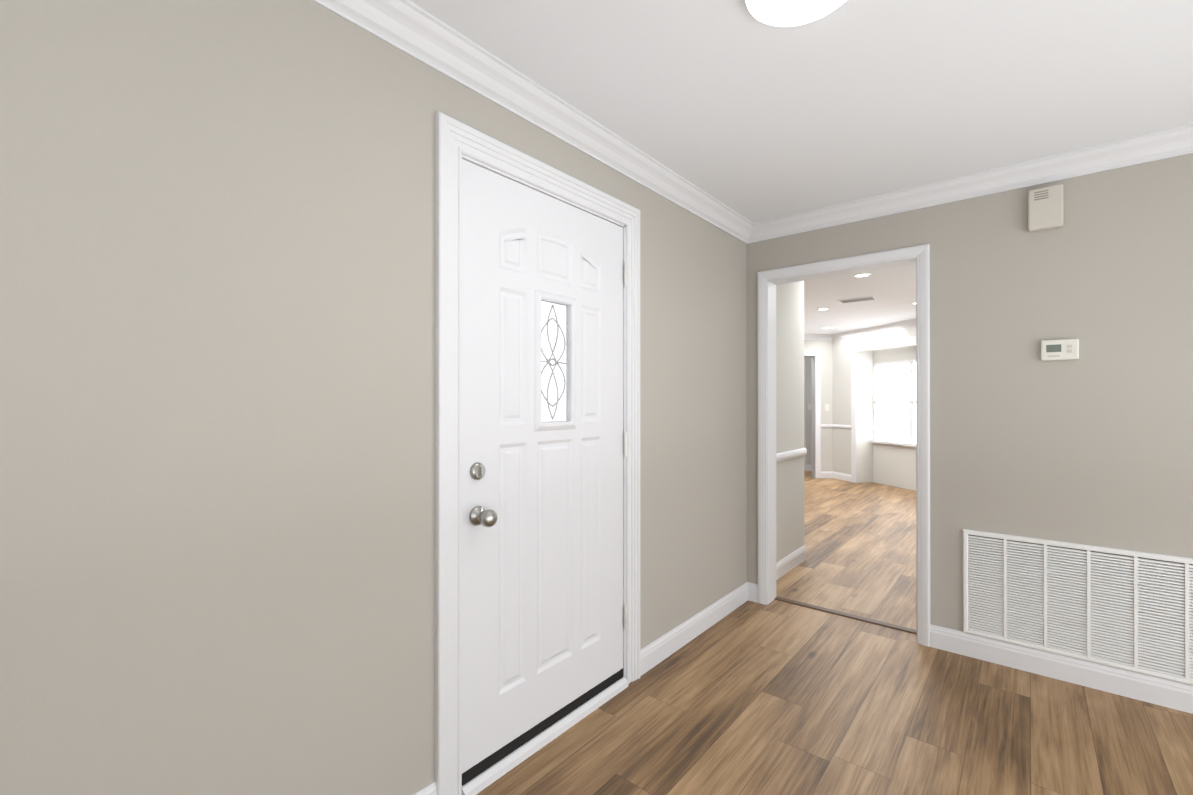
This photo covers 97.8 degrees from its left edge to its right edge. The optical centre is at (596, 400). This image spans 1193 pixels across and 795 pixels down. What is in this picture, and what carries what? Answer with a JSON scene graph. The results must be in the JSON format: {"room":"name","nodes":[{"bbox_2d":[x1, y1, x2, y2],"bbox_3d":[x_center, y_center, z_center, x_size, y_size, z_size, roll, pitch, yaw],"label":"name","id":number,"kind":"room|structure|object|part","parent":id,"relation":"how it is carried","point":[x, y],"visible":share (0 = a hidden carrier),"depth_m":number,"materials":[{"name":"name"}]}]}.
{"room":"entryway","nodes":[
{"label":"entryway","id":0,"kind":"room"},
{"bbox_2d":[0,0,803,794],"bbox_3d":[-0.323,0.086,1.917,0.140,2.385,6.120,0,0,40],"label":"wall","id":1,"kind":"structure","parent":0,"point":[216,396],"depth_m":1.22,"materials":[{"name":"beige paint"}]},
{"bbox_2d":[413,781,437,794],"bbox_3d":[-1.345,1.220,0.563,0.015,0.112,2.676,0,0,40],"label":"baseboard","id":2,"kind":"structure","parent":1,"relation":"attached to","point":[431,789],"depth_m":1.57,"materials":[{"name":"white wood"}]},
{"bbox_2d":[311,0,754,243],"bbox_3d":[-0.594,-1.062,1.416,0.086,0.090,5.000,0,0,40],"label":"crown molding","id":3,"kind":"structure","parent":1,"relation":"attached to","point":[411,29],"depth_m":1.80,"materials":[{"name":"white wood"}]},
{"bbox_2d":[435,111,640,794],"bbox_3d":[-0.199,0.199,2.049,0.162,2.161,1.071,0,0,40],"label":"door frame","id":4,"kind":"structure","parent":1,"relation":"attached to","point":[455,139],"depth_m":1.65,"materials":[{"name":"white wood"}]},
{"bbox_3d":[-0.157,-0.149,2.015,0.022,0.528,0.230,0,0,40],"label":"entry door glass frame","id":5,"kind":"part","parent":4,"relation":"part of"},
{"bbox_2d":[462,159,626,772],"bbox_3d":[-0.141,0.214,2.006,0.127,1.990,0.877,0,0,40],"label":"entry door","id":6,"kind":"structure","parent":1,"relation":"in","point":[497,210],"depth_m":1.92,"materials":[{"name":"white paint"}]},
{"bbox_3d":[-0.364,0.310,1.701,0.083,0.208,0.064,0,0,40],"label":"entry door hardware","id":7,"kind":"part","parent":6,"relation":"part of","materials":[{"name":"silver metal"}]},
{"bbox_2d":[462,668,622,785],"bbox_3d":[-0.172,1.224,2.024,0.043,0.038,0.865,0,0,40],"label":"door sweep","id":8,"kind":"object","parent":6,"relation":"attached to","point":[471,773],"depth_m":1.93,"materials":[{"name":"black rubber"}]},
{"bbox_3d":[-0.162,0.187,2.019,0.007,1.617,0.512,0,0,40],"label":"entry door panel fields","id":9,"kind":"part","parent":6,"relation":"part of","materials":[{"name":"white wood"}]},
{"bbox_2d":[541,300,566,421],"bbox_3d":[-0.171,-0.149,2.027,0.006,0.467,0.165,0,0,40],"label":"window grille","id":10,"kind":"object","parent":6,"relation":"attached to","point":[555,360],"depth_m":2.04,"materials":[{"name":"grey metal"}]},
{"bbox_3d":[-0.175,-0.149,2.030,0.008,0.476,0.178,0,0,40],"label":"glass","id":11,"kind":"part","parent":6,"relation":"part of","materials":[{"name":"white glass"}]},
{"bbox_3d":[0.117,0.202,2.354,0.050,1.655,0.013,0,0,40],"label":"entry door hinges","id":12,"kind":"part","parent":6,"relation":"part of","materials":[{"name":"silver metal"}]},
{"bbox_2d":[462,676,627,794],"bbox_3d":[-0.199,1.262,2.046,0.162,0.035,0.875,0,0,40],"label":"sill","id":13,"kind":"structure","parent":1,"relation":"attached to","point":[494,773],"depth_m":1.92,"materials":[{"name":"white"}]},
{"bbox_2d":[640,582,756,675],"bbox_3d":[0.591,1.225,2.881,0.030,0.112,1.223,0,0,40],"label":"baseboard","id":14,"kind":"structure","parent":1,"relation":"attached to","point":[655,652],"depth_m":2.80,"materials":[{"name":"white wood"}]},
{"bbox_2d":[410,0,1192,333],"bbox_3d":[1.524,-1.148,5.052,9.100,0.100,13.900,0,0,40],"label":"ceiling","id":15,"kind":"structure","parent":0,"point":[738,108],"depth_m":1.83,"materials":[{"name":"white paint"}]},
{"bbox_2d":[743,0,845,26],"bbox_3d":[0.539,-1.081,1.359,0.304,0.053,0.304,0,0,40],"label":"ceiling light","id":16,"kind":"object","parent":15,"relation":"attached to","point":[784,13],"visible":1,"depth_m":1.42,"materials":[{"name":"white glass"}]},
{"bbox_2d":[837,296,877,302],"bbox_3d":[2.832,-1.091,5.655,0.360,0.013,0.180,0,0,40],"label":"ceiling vent","id":17,"kind":"object","parent":15,"relation":"in","point":[858,299],"visible":0.98,"depth_m":5.62,"materials":[{"name":"white metal"}]},
{"bbox_2d":[853,273,871,276],"bbox_3d":[2.329,-1.097,4.565,0.150,0.006,0.150,0,0,40],"label":"recessed light","id":18,"kind":"object","parent":15,"relation":"in","point":[862,274],"visible":1,"depth_m":4.56,"materials":[{"name":"white"}]},
{"bbox_2d":[804,357,810,464],"bbox_3d":[2.607,0.105,9.566,3.100,2.385,0.120,0,0,-5],"label":"wall","id":19,"kind":"structure","parent":0,"point":[808,412],"depth_m":9.63,"materials":[{"name":"grey paint"}]},
{"bbox_2d":[804,360,811,470],"bbox_3d":[3.535,0.273,9.582,1.249,2.049,0.018,0,0,-5],"label":"trim","id":20,"kind":"structure","parent":19,"relation":"attached to","point":[807,467],"depth_m":9.60,"materials":[{"name":"white"}]},
{"bbox_2d":[804,340,832,477],"bbox_3d":[2.593,0.103,8.630,2.800,2.385,0.120,0,0,-5],"label":"wall","id":21,"kind":"structure","parent":0,"point":[825,347],"depth_m":8.69,"materials":[{"name":"grey paint"}]},
{"bbox_2d":[804,350,820,477],"bbox_3d":[3.178,0.232,8.674,1.106,2.126,0.143,0,0,-5],"label":"door frame","id":22,"kind":"structure","parent":21,"relation":"attached to","point":[816,395],"depth_m":8.66,"materials":[{"name":"white wood"}]},
{"bbox_2d":[476,471,1192,794],"bbox_3d":[1.524,1.337,5.046,9.100,0.100,13.900,0,0,40],"label":"floor","id":23,"kind":"structure","parent":0,"point":[773,697],"depth_m":2.12,"materials":[{"name":"brown wood"}]},
{"bbox_2d":[774,596,916,634],"bbox_3d":[1.472,1.278,3.118,0.803,0.007,0.058,0,0,40],"label":"transition strip","id":24,"kind":"object","parent":23,"relation":"on","point":[867,620],"visible":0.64,"depth_m":3.09,"materials":[{"name":"brown wood"}]},
{"bbox_2d":[833,327,915,490],"bbox_3d":[4.491,0.100,7.348,0.410,2.385,3.120,0,0,-14],"label":"wall","id":25,"kind":"structure","parent":0,"point":[890,464],"depth_m":8.19,"materials":[{"name":"grey paint"}]},
{"bbox_2d":[804,319,915,481],"bbox_3d":[3.485,0.101,7.772,4.365,2.385,2.005,0,0,40],"label":"trim","id":26,"kind":"structure","parent":25,"relation":"attached to","point":[862,332],"depth_m":8.33,"materials":[{"name":"white wood"}]},
{"bbox_2d":[851,337,915,482],"bbox_3d":[4.241,0.215,7.457,0.022,2.154,1.641,0,0,-14],"label":"door frame","id":27,"kind":"structure","parent":25,"relation":"attached to","point":[893,343],"depth_m":8.19,"materials":[{"name":"white wood"}]},
{"bbox_2d":[870,359,915,446],"bbox_3d":[4.558,0.033,7.536,0.110,1.260,1.453,0,0,-14],"label":"window","id":28,"kind":"structure","parent":25,"relation":"in","point":[892,418],"depth_m":7.86,"materials":[{"name":"white glass"}]},
{"bbox_2d":[747,153,1192,631],"bbox_3d":[2.400,0.087,2.268,3.880,2.385,0.140,0,0,40],"label":"wall","id":29,"kind":"structure","parent":0,"point":[1092,445],"depth_m":2.42,"materials":[{"name":"beige paint"}]},
{"bbox_2d":[776,448,806,579],"bbox_3d":[1.518,0.090,3.147,1.120,2.385,0.086,0,0,40],"label":"trim","id":30,"kind":"structure","parent":29,"relation":"attached to","point":[788,563],"depth_m":3.31,"materials":[{"name":"white wood"}]},
{"bbox_2d":[757,244,929,646],"bbox_3d":[1.431,0.233,3.071,0.927,2.097,0.176,0,0,40],"label":"door frame","id":31,"kind":"structure","parent":29,"relation":"attached to","point":[921,253],"depth_m":3.04,"materials":[{"name":"white wood"}]},
{"bbox_2d":[751,124,1192,242],"bbox_3d":[2.327,-1.060,2.184,3.420,0.090,0.086,0,0,40],"label":"crown molding","id":32,"kind":"structure","parent":29,"relation":"attached to","point":[1178,141],"depth_m":2.51,"materials":[{"name":"white wood"}]},
{"bbox_2d":[1028,184,1063,231],"bbox_3d":[2.083,-0.891,2.416,0.124,0.190,0.043,0,0,40],"label":"door chime","id":33,"kind":"object","parent":29,"relation":"attached to","point":[1045,208],"visible":1,"depth_m":2.40,"materials":[{"name":"beige plastic"}]},
{"bbox_2d":[1041,339,1078,360],"bbox_3d":[2.124,-0.232,2.389,0.130,0.094,0.030,0,0,40],"label":"thermostat","id":34,"kind":"object","parent":29,"relation":"attached to","point":[1062,349],"visible":1,"depth_m":2.38,"materials":[{"name":"white plastic"}]},
{"bbox_2d":[930,624,1192,713],"bbox_3d":[2.724,1.223,1.894,2.565,0.112,0.015,0,0,40],"label":"baseboard","id":35,"kind":"structure","parent":29,"relation":"attached to","point":[1147,688],"depth_m":2.37,"materials":[{"name":"white wood"}]},
{"bbox_2d":[963,529,1192,684],"bbox_3d":[2.202,0.908,2.330,0.926,0.518,0.016,0,0,40],"label":"air vent","id":36,"kind":"object","parent":29,"relation":"in","point":[1129,610],"visible":1,"depth_m":2.34,"materials":[{"name":"white metal"}]}
]}

